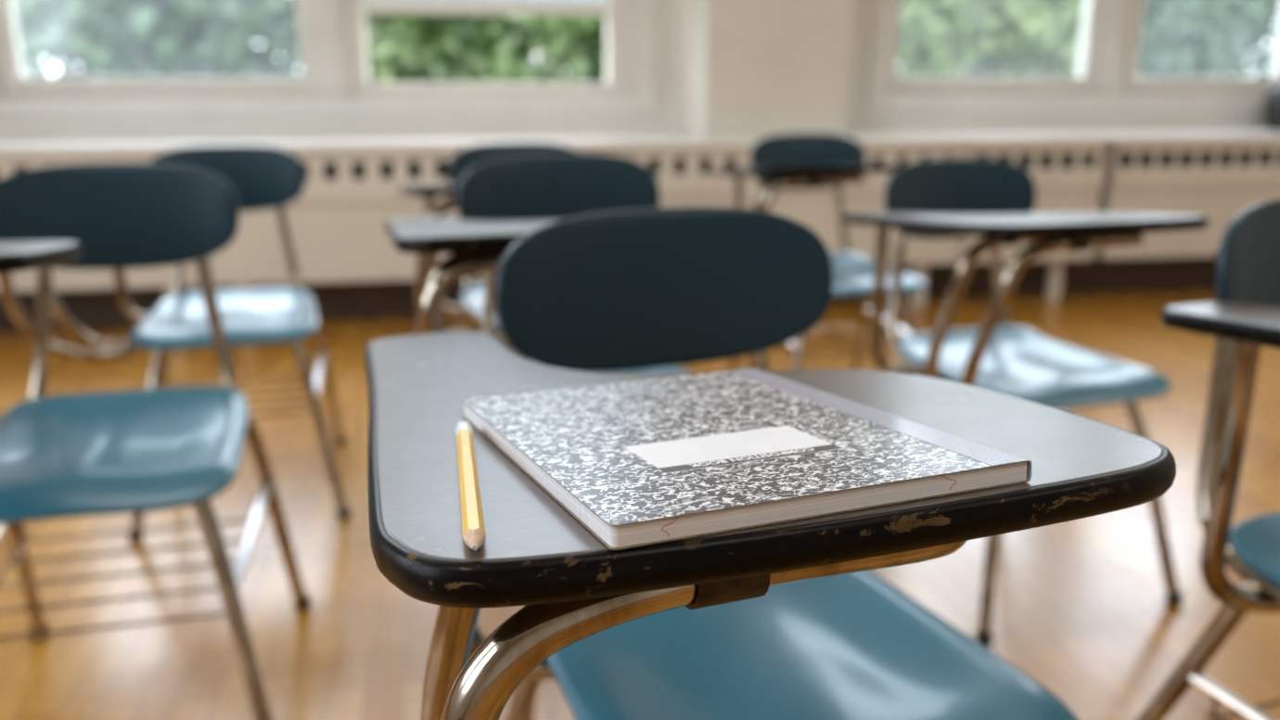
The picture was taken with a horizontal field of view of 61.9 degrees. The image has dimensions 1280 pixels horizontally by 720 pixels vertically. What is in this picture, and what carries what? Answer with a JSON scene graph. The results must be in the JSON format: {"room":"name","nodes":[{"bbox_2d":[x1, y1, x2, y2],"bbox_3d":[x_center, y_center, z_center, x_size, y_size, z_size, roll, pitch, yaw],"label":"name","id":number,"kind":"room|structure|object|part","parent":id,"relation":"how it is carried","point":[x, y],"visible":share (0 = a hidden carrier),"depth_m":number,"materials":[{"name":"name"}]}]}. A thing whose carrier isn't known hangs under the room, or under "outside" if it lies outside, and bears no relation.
{"room":"classroom","nodes":[
{"label":"classroom","id":0,"kind":"room"},
{"bbox_2d":[0,256,1216,330],"bbox_3d":[0.352,-0.327,4.489,7.998,0.182,0.081,-2,15,-9],"label":"baseboard","id":1,"kind":"structure","parent":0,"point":[87,308],"depth_m":4.27,"materials":[{"name":"brown wood"}]},
{"bbox_2d":[0,287,1279,719],"bbox_3d":[0.962,0.748,0.999,8.400,0.100,8.120,-2,15,-9],"label":"floor","id":2,"kind":"structure","parent":0,"point":[1081,608],"depth_m":2.05,"materials":[{"name":"brown wood"}]},
{"bbox_2d":[0,153,199,297],"bbox_3d":[-2.572,-0.403,3.836,1.926,0.666,0.262,-2,15,-9],"label":"radiator cover","id":3,"kind":"object","parent":2,"relation":"on","point":[159,276],"visible":0.09,"depth_m":3.83,"materials":[{"name":"beige metal"}]},
{"bbox_2d":[0,164,64,179],"bbox_3d":[-2.555,-0.629,3.665,1.926,0.069,0.019,-2,15,-9],"label":"grille","id":4,"kind":"object","parent":3,"relation":"attached to","point":[6,170],"depth_m":3.71,"materials":[{"name":"beige metal"}]},
{"bbox_3d":[-1.741,-0.194,3.984,0.044,0.186,0.040,-2,15,-9],"label":"leg","id":5,"kind":"part","parent":3,"relation":"part of","materials":[{"name":"beige metal"}]},
{"bbox_2d":[0,162,310,719],"bbox_3d":[-0.782,0.165,1.441,0.556,0.801,0.728,-4,15,-14],"label":"chair","id":6,"kind":"object","parent":2,"relation":"on","point":[127,451],"visible":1,"depth_m":1.60,"materials":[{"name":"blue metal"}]},
{"bbox_3d":[-0.979,0.290,1.690,0.054,0.416,0.222,-12,19,-37],"label":"leg","id":7,"kind":"part","parent":6,"relation":"part of","materials":[{"name":"silver metal"}]},
{"bbox_3d":[-0.807,-0.220,1.643,0.362,0.161,0.061,-4,15,-14],"label":"backrest","id":8,"kind":"part","parent":6,"relation":"part of","materials":[{"name":"teal plastic"}]},
{"bbox_3d":[-0.747,0.120,1.485,0.384,0.047,0.411,-4,15,-14],"label":"seat","id":9,"kind":"part","parent":6,"relation":"part of","materials":[{"name":"teal plastic"}]},
{"bbox_3d":[-0.556,0.358,1.432,0.190,0.414,0.040,8,17,27],"label":"leg","id":10,"kind":"part","parent":6,"relation":"part of","materials":[{"name":"silver metal"}]},
{"bbox_3d":[-0.615,0.267,1.778,0.054,0.416,0.222,3,15,10],"label":"leg","id":11,"kind":"part","parent":6,"relation":"part of","materials":[{"name":"silver metal"}]},
{"bbox_2d":[0,144,350,541],"bbox_3d":[-0.959,-0.052,2.311,0.584,0.773,0.703,-4,15,-15],"label":"chair","id":12,"kind":"object","parent":2,"relation":"on","point":[261,177],"visible":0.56,"depth_m":2.40,"materials":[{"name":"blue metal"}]},
{"bbox_3d":[-1.111,-0.220,2.391,0.138,0.297,0.029,-2,15,-7],"label":"support post","id":13,"kind":"part","parent":12,"relation":"part of","materials":[{"name":"silver metal"}]},
{"bbox_3d":[-1.010,0.152,2.235,0.039,0.400,0.183,9,17,31],"label":"leg","id":14,"kind":"part","parent":12,"relation":"part of","materials":[{"name":"silver metal"}]},
{"bbox_3d":[-1.133,0.069,2.551,0.052,0.401,0.214,-12,19,-39],"label":"leg","id":15,"kind":"part","parent":12,"relation":"part of","materials":[{"name":"silver metal"}]},
{"bbox_3d":[-0.904,-0.098,2.361,0.371,0.046,0.396,-4,15,-15],"label":"seat","id":16,"kind":"part","parent":12,"relation":"part of","materials":[{"name":"teal plastic"}]},
{"bbox_3d":[-0.970,-0.425,2.511,0.350,0.155,0.058,-4,15,-15],"label":"backrest","id":17,"kind":"part","parent":12,"relation":"part of","materials":[{"name":"teal plastic"}]},
{"bbox_3d":[-0.716,0.130,2.316,0.183,0.400,0.039,7,17,25],"label":"leg","id":18,"kind":"part","parent":12,"relation":"part of","materials":[{"name":"silver metal"}]},
{"bbox_3d":[-0.785,0.043,2.647,0.052,0.401,0.214,2,15,8],"label":"leg","id":19,"kind":"part","parent":12,"relation":"part of","materials":[{"name":"silver metal"}]},
{"bbox_2d":[398,141,578,347],"bbox_3d":[-0.262,-0.082,2.421,0.584,0.773,0.703,-6,16,-21],"label":"chair","id":20,"kind":"object","parent":2,"relation":"on","point":[463,160],"visible":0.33,"depth_m":2.53,"materials":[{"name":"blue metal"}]},
{"bbox_3d":[-0.425,-0.245,2.486,0.138,0.297,0.029,-4,15,-13],"label":"support post","id":21,"kind":"part","parent":20,"relation":"part of","materials":[{"name":"silver metal"}]},
{"bbox_3d":[-0.456,0.044,2.643,0.214,0.401,0.052,14,20,42],"label":"leg","id":22,"kind":"part","parent":20,"relation":"part of","materials":[{"name":"silver metal"}]},
{"bbox_3d":[-0.214,-0.128,2.477,0.371,0.046,0.396,-6,16,-21],"label":"seat","id":23,"kind":"part","parent":20,"relation":"part of","materials":[{"name":"teal plastic"}]},
{"bbox_3d":[-0.299,0.124,2.341,0.039,0.400,0.183,7,16,25],"label":"leg","id":24,"kind":"part","parent":20,"relation":"part of","materials":[{"name":"silver metal"}]},
{"bbox_3d":[-0.303,-0.454,2.620,0.350,0.155,0.058,-6,16,-21],"label":"backrest","id":25,"kind":"part","parent":20,"relation":"part of","materials":[{"name":"teal plastic"}]},
{"bbox_2d":[384,153,691,719],"bbox_3d":[-0.099,0.111,1.642,0.606,0.801,0.728,-6,16,-21],"label":"chair","id":26,"kind":"object","parent":2,"relation":"on","point":[501,200],"visible":0.34,"depth_m":1.80,"materials":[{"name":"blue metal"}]},
{"bbox_3d":[-0.268,-0.058,1.709,0.143,0.308,0.030,-4,15,-13],"label":"support post","id":27,"kind":"part","parent":26,"relation":"part of","materials":[{"name":"silver metal"}]},
{"bbox_3d":[-0.138,0.324,1.559,0.040,0.414,0.190,7,16,25],"label":"leg","id":28,"kind":"part","parent":26,"relation":"part of","materials":[{"name":"silver metal"}]},
{"bbox_3d":[-0.141,-0.275,1.848,0.362,0.161,0.061,-6,16,-21],"label":"backrest","id":29,"kind":"part","parent":26,"relation":"part of","materials":[{"name":"teal plastic"}]},
{"bbox_3d":[-0.049,0.063,1.700,0.384,0.047,0.411,-6,16,-21],"label":"seat","id":30,"kind":"part","parent":26,"relation":"part of","materials":[{"name":"teal plastic"}]},
{"bbox_2d":[208,143,966,306],"bbox_3d":[-0.161,-0.507,4.226,2.936,0.666,0.262,-2,15,-9],"label":"radiator cover","id":31,"kind":"object","parent":2,"relation":"on","point":[338,232],"visible":0.34,"depth_m":3.99,"materials":[{"name":"beige metal"}]},
{"bbox_3d":[-1.494,-0.205,4.024,0.044,0.186,0.040,-2,15,-9],"label":"leg","id":32,"kind":"part","parent":31,"relation":"part of","materials":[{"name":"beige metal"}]},
{"bbox_2d":[301,153,966,180],"bbox_3d":[-0.143,-0.733,4.055,2.936,0.069,0.019,-2,15,-9],"label":"grille","id":33,"kind":"object","parent":31,"relation":"attached to","point":[315,163],"depth_m":4.05,"materials":[{"name":"beige metal"}]},
{"bbox_3d":[1.169,-0.319,4.455,0.044,0.186,0.040,-2,15,-9],"label":"leg","id":34,"kind":"part","parent":31,"relation":"part of","materials":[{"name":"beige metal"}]},
{"bbox_2d":[364,206,1176,719],"bbox_3d":[0.068,0.315,0.876,0.606,0.801,0.728,-6,16,-21],"label":"chair","id":35,"kind":"object","parent":2,"relation":"on","point":[792,620],"visible":0.91,"depth_m":0.83,"materials":[{"name":"teal plastic"}]},
{"bbox_2d":[455,421,485,550],"bbox_3d":[-0.076,0.052,0.473,0.008,0.023,0.194,-3,15,-10],"label":"pencil","id":36,"kind":"object","parent":35,"relation":"on","point":[473,529],"visible":1,"depth_m":0.44,"materials":[{"name":"yellow paint"}]},
{"bbox_3d":[-0.101,0.146,0.943,0.143,0.308,0.030,-3,15,-13],"label":"support post","id":37,"kind":"part","parent":35,"relation":"part of","materials":[{"name":"silver metal"}]},
{"bbox_3d":[-0.132,0.445,1.106,0.222,0.416,0.054,14,20,42],"label":"leg","id":38,"kind":"part","parent":35,"relation":"part of","materials":[{"name":"silver metal"}]},
{"bbox_3d":[0.026,-0.071,1.081,0.362,0.161,0.061,-6,16,-21],"label":"backrest","id":39,"kind":"part","parent":35,"relation":"part of","materials":[{"name":"teal plastic"}]},
{"bbox_2d":[461,368,1031,550],"bbox_3d":[0.032,0.037,0.532,0.191,0.033,0.248,-6,16,-21],"label":"notebook","id":40,"kind":"object","parent":35,"relation":"on","point":[637,463],"visible":1,"depth_m":0.47,"materials":[{"name":"paper"}]},
{"bbox_3d":[0.118,0.267,0.934,0.384,0.047,0.411,-6,16,-21],"label":"seat","id":41,"kind":"part","parent":35,"relation":"part of","materials":[{"name":"teal plastic"}]},
{"bbox_2d":[713,133,926,371],"bbox_3d":[0.471,-0.189,2.825,0.584,0.773,0.703,-4,15,-14],"label":"chair","id":42,"kind":"object","parent":2,"relation":"on","point":[778,162],"visible":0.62,"depth_m":2.92,"materials":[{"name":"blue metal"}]},
{"bbox_3d":[0.304,-0.070,3.071,0.052,0.401,0.214,-12,19,-37],"label":"leg","id":43,"kind":"part","parent":42,"relation":"part of","materials":[{"name":"silver metal"}]},
{"bbox_3d":[0.324,-0.358,2.910,0.138,0.297,0.029,-1,15,-5],"label":"support post","id":44,"kind":"part","parent":42,"relation":"part of","materials":[{"name":"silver metal"}]},
{"bbox_3d":[0.267,-0.496,2.865,0.052,0.009,0.056,-4,15,-14],"label":"mounting plate","id":45,"kind":"part","parent":42,"relation":"part of","materials":[{"name":"metal"}]},
{"bbox_3d":[0.416,0.015,2.750,0.039,0.400,0.183,10,18,33],"label":"leg","id":46,"kind":"part","parent":42,"relation":"part of","materials":[{"name":"silver metal"}]},
{"bbox_3d":[0.470,-0.562,3.026,0.350,0.155,0.058,-4,15,-14],"label":"backrest","id":47,"kind":"part","parent":42,"relation":"part of","materials":[{"name":"teal plastic"}]},
{"bbox_3d":[0.655,-0.092,3.155,0.052,0.401,0.214,3,15,10],"label":"leg","id":48,"kind":"part","parent":42,"relation":"part of","materials":[{"name":"silver metal"}]},
{"bbox_3d":[0.528,-0.234,2.873,0.371,0.046,0.396,-4,15,-14],"label":"seat","id":49,"kind":"part","parent":42,"relation":"part of","materials":[{"name":"teal plastic"}]},
{"bbox_3d":[0.713,-0.004,2.822,0.183,0.400,0.039,8,17,27],"label":"leg","id":50,"kind":"part","parent":42,"relation":"part of","materials":[{"name":"silver metal"}]},
{"bbox_2d":[842,157,1208,646],"bbox_3d":[0.656,0.054,1.911,0.584,0.773,0.703,-5,16,-19],"label":"chair","id":51,"kind":"object","parent":2,"relation":"on","point":[993,199],"visible":0.92,"depth_m":1.90,"materials":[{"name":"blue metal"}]},
{"bbox_3d":[0.496,-0.111,1.981,0.138,0.297,0.029,-3,15,-11],"label":"support post","id":52,"kind":"part","parent":51,"relation":"part of","materials":[{"name":"silver metal"}]},
{"bbox_3d":[0.625,-0.319,2.110,0.350,0.155,0.058,-5,16,-19],"label":"backrest","id":53,"kind":"part","parent":51,"relation":"part of","materials":[{"name":"teal plastic"}]},
{"bbox_3d":[0.614,0.259,1.832,0.039,0.400,0.183,8,17,27],"label":"leg","id":54,"kind":"part","parent":51,"relation":"part of","materials":[{"name":"silver metal"}]},
{"bbox_3d":[0.706,0.008,1.965,0.371,0.046,0.396,-5,16,-19],"label":"seat","id":55,"kind":"part","parent":51,"relation":"part of","materials":[{"name":"teal plastic"}]},
{"bbox_3d":[0.901,0.232,1.933,0.183,0.400,0.039,6,16,21],"label":"leg","id":56,"kind":"part","parent":51,"relation":"part of","materials":[{"name":"silver metal"}]},
{"bbox_2d":[957,142,1105,301],"bbox_3d":[1.592,-0.582,4.509,0.591,0.666,0.262,-2,15,-9],"label":"radiator cover","id":57,"kind":"object","parent":2,"relation":"on","point":[1068,177],"visible":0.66,"depth_m":4.38,"materials":[{"name":"beige metal"}]},
{"bbox_2d":[968,152,1103,169],"bbox_3d":[1.610,-0.809,4.338,0.591,0.069,0.019,-2,15,-9],"label":"grille","id":58,"kind":"object","parent":57,"relation":"attached to","point":[1015,156],"depth_m":4.34,"materials":[{"name":"beige metal"}]},
{"bbox_3d":[1.770,-0.345,4.552,0.044,0.186,0.040,-2,15,-9],"label":"leg","id":59,"kind":"part","parent":57,"relation":"part of","materials":[{"name":"beige metal"}]},
{"bbox_2d":[1093,140,1279,258],"bbox_3d":[3.076,-0.646,4.749,2.311,0.666,0.262,-2,15,-9],"label":"radiator cover","id":60,"kind":"object","parent":2,"relation":"on","point":[1217,181],"visible":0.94,"depth_m":4.49,"materials":[{"name":"beige metal"}]},
{"bbox_2d":[1113,149,1279,168],"bbox_3d":[3.094,-0.872,4.578,2.311,0.069,0.019,-2,15,-9],"label":"grille","id":61,"kind":"object","parent":60,"relation":"attached to","point":[1116,152],"depth_m":4.45,"materials":[{"name":"beige metal"}]},
{"bbox_2d":[1136,198,1279,719],"bbox_3d":[0.802,0.284,0.992,0.606,0.801,0.728,-5,16,-19],"label":"chair","id":62,"kind":"object","parent":2,"relation":"on","point":[1245,317],"visible":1,"depth_m":1.12,"materials":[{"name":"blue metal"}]},
{"bbox_3d":[0.608,0.413,1.228,0.054,0.416,0.222,-14,20,-43],"label":"leg","id":63,"kind":"part","parent":62,"relation":"part of","materials":[{"name":"silver metal"}]},
{"bbox_3d":[0.636,0.114,1.064,0.143,0.308,0.030,-3,15,-11],"label":"support post","id":64,"kind":"part","parent":62,"relation":"part of","materials":[{"name":"silver metal"}]},
{"bbox_3d":[0.770,-0.102,1.198,0.362,0.161,0.061,-5,16,-19],"label":"backrest","id":65,"kind":"part","parent":62,"relation":"part of","materials":[{"name":"teal plastic"}]},
{"bbox_3d":[0.854,0.236,1.048,0.384,0.047,0.411,-5,16,-19],"label":"seat","id":66,"kind":"part","parent":62,"relation":"part of","materials":[{"name":"teal plastic"}]},
{"bbox_2d":[0,0,1279,154],"bbox_3d":[0.361,-1.747,4.056,8.000,3.150,0.412,-2,15,-9],"label":"windows","id":67,"kind":"structure","parent":0,"point":[859,121],"depth_m":4.22,"materials":[{"name":"beige paint"}]},
{"bbox_2d":[0,0,320,96],"bbox_3d":[-1.790,-1.939,3.794,1.130,1.941,0.070,-2,15,-9],"label":"window","id":68,"kind":"structure","parent":67,"relation":"attached to","point":[15,83],"depth_m":4.00,"materials":[{"name":"beige paint"}]},
{"bbox_2d":[312,0,624,95],"bbox_3d":[-0.647,-1.984,3.962,1.182,1.941,0.115,-2,15,-9],"label":"window","id":69,"kind":"structure","parent":67,"relation":"attached to","point":[613,10],"depth_m":4.13,"materials":[{"name":"beige paint"}]},
{"bbox_3d":[-0.594,-1.369,4.155,0.937,0.040,0.043,-2,15,-9],"label":"rail","id":70,"kind":"part","parent":69,"relation":"part of","materials":[{"name":"beige paint"}]},
{"bbox_2d":[365,0,605,3],"bbox_3d":[-0.590,-1.665,4.052,0.930,0.580,0.037,-2,15,-9],"label":"roller shade","id":71,"kind":"object","parent":67,"relation":"attached to","point":[518,1],"visible":1,"depth_m":4.14,"materials":[{"name":"fabric"}]},
{"bbox_2d":[884,0,1105,93],"bbox_3d":[1.487,-2.080,4.324,0.978,1.941,0.070,-2,15,-9],"label":"window","id":72,"kind":"structure","parent":67,"relation":"attached to","point":[1085,80],"depth_m":4.54,"materials":[{"name":"beige paint"}]},
{"bbox_2d":[1095,0,1279,93],"bbox_3d":[2.440,-2.117,4.461,0.948,1.941,0.115,-2,15,-9],"label":"window","id":73,"kind":"structure","parent":67,"relation":"attached to","point":[1132,83],"depth_m":4.60,"materials":[{"name":"beige paint"}]},
{"bbox_2d":[1263,84,1279,130],"bbox_3d":[2.919,-1.118,4.608,0.380,0.253,0.180,-2,15,-9],"label":"bag","id":74,"kind":"object","parent":67,"relation":"on","point":[1272,114],"visible":1,"depth_m":4.60,"materials":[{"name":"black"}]},
{"bbox_2d":[676,0,852,136],"bbox_3d":[0.485,-2.092,3.991,0.660,2.450,0.182,-2,15,-9],"label":"wall pier","id":75,"kind":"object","parent":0,"point":[745,68],"visible":1,"depth_m":4.16,"materials":[{"name":"beige paint"}]},
{"label":"outside","id":76,"kind":"structure","parent":0,"visible":0},
{"bbox_3d":[-3.053,-7.286,33.723,64.000,0.200,59.100,-2,15,-9],"label":"ground","id":77,"kind":"structure","parent":76,"visible":0},
{"bbox_2d":[14,0,212,76],"bbox_3d":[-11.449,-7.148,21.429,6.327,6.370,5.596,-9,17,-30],"label":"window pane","id":78,"kind":"object","parent":77,"relation":"on","point":[26,12],"visible":0.09,"depth_m":20.39,"materials":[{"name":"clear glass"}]},
{"bbox_2d":[34,0,213,76],"bbox_3d":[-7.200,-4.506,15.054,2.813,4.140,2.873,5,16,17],"label":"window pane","id":79,"kind":"object","parent":77,"relation":"on","point":[71,50],"visible":0.02,"depth_m":14.93,"materials":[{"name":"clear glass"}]},
{"bbox_2d":[21,0,302,76],"bbox_3d":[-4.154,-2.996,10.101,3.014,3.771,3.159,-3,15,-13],"label":"window pane","id":80,"kind":"object","parent":77,"relation":"on","point":[164,38],"visible":0.52,"depth_m":9.63,"materials":[{"name":"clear glass"}]},
{"bbox_2d":[275,3,553,75],"bbox_3d":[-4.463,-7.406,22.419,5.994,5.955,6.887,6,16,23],"label":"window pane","id":81,"kind":"object","parent":77,"relation":"on","point":[550,69],"visible":0.02,"depth_m":20.73,"materials":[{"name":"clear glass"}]},
{"bbox_2d":[351,0,537,95],"bbox_3d":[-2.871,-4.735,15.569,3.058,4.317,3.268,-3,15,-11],"label":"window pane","id":82,"kind":"object","parent":77,"relation":"on","point":[403,47],"visible":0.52,"depth_m":14.85,"materials":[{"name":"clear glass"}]},
{"bbox_2d":[483,1,606,82],"bbox_3d":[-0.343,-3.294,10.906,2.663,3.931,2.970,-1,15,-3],"label":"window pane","id":83,"kind":"object","parent":77,"relation":"on","point":[575,44],"visible":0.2,"depth_m":10.41,"materials":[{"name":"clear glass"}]},
{"bbox_2d":[896,0,1037,76],"bbox_3d":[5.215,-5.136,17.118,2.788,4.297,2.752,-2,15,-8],"label":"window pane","id":84,"kind":"object","parent":77,"relation":"on","point":[902,35],"visible":0.03,"depth_m":16.80,"materials":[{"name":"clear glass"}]},
{"bbox_2d":[896,0,1083,76],"bbox_3d":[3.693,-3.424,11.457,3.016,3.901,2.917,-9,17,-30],"label":"window pane","id":85,"kind":"object","parent":77,"relation":"on","point":[992,38],"visible":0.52,"depth_m":10.82,"materials":[{"name":"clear glass"}]},
{"bbox_2d":[1035,0,1177,76],"bbox_3d":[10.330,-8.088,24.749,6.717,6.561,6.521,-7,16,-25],"label":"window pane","id":86,"kind":"object","parent":77,"relation":"on","point":[1067,64],"visible":0.02,"depth_m":23.15,"materials":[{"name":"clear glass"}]},
{"bbox_2d":[1136,0,1279,76],"bbox_3d":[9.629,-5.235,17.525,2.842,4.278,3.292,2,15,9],"label":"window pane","id":87,"kind":"object","parent":77,"relation":"on","point":[1192,53],"visible":0.38,"depth_m":16.96,"materials":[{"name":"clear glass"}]},
{"bbox_2d":[1176,0,1279,76],"bbox_3d":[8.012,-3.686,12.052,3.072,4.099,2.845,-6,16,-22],"label":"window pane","id":88,"kind":"object","parent":77,"relation":"on","point":[1267,9],"visible":0.31,"depth_m":12.29,"materials":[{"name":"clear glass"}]}
]}

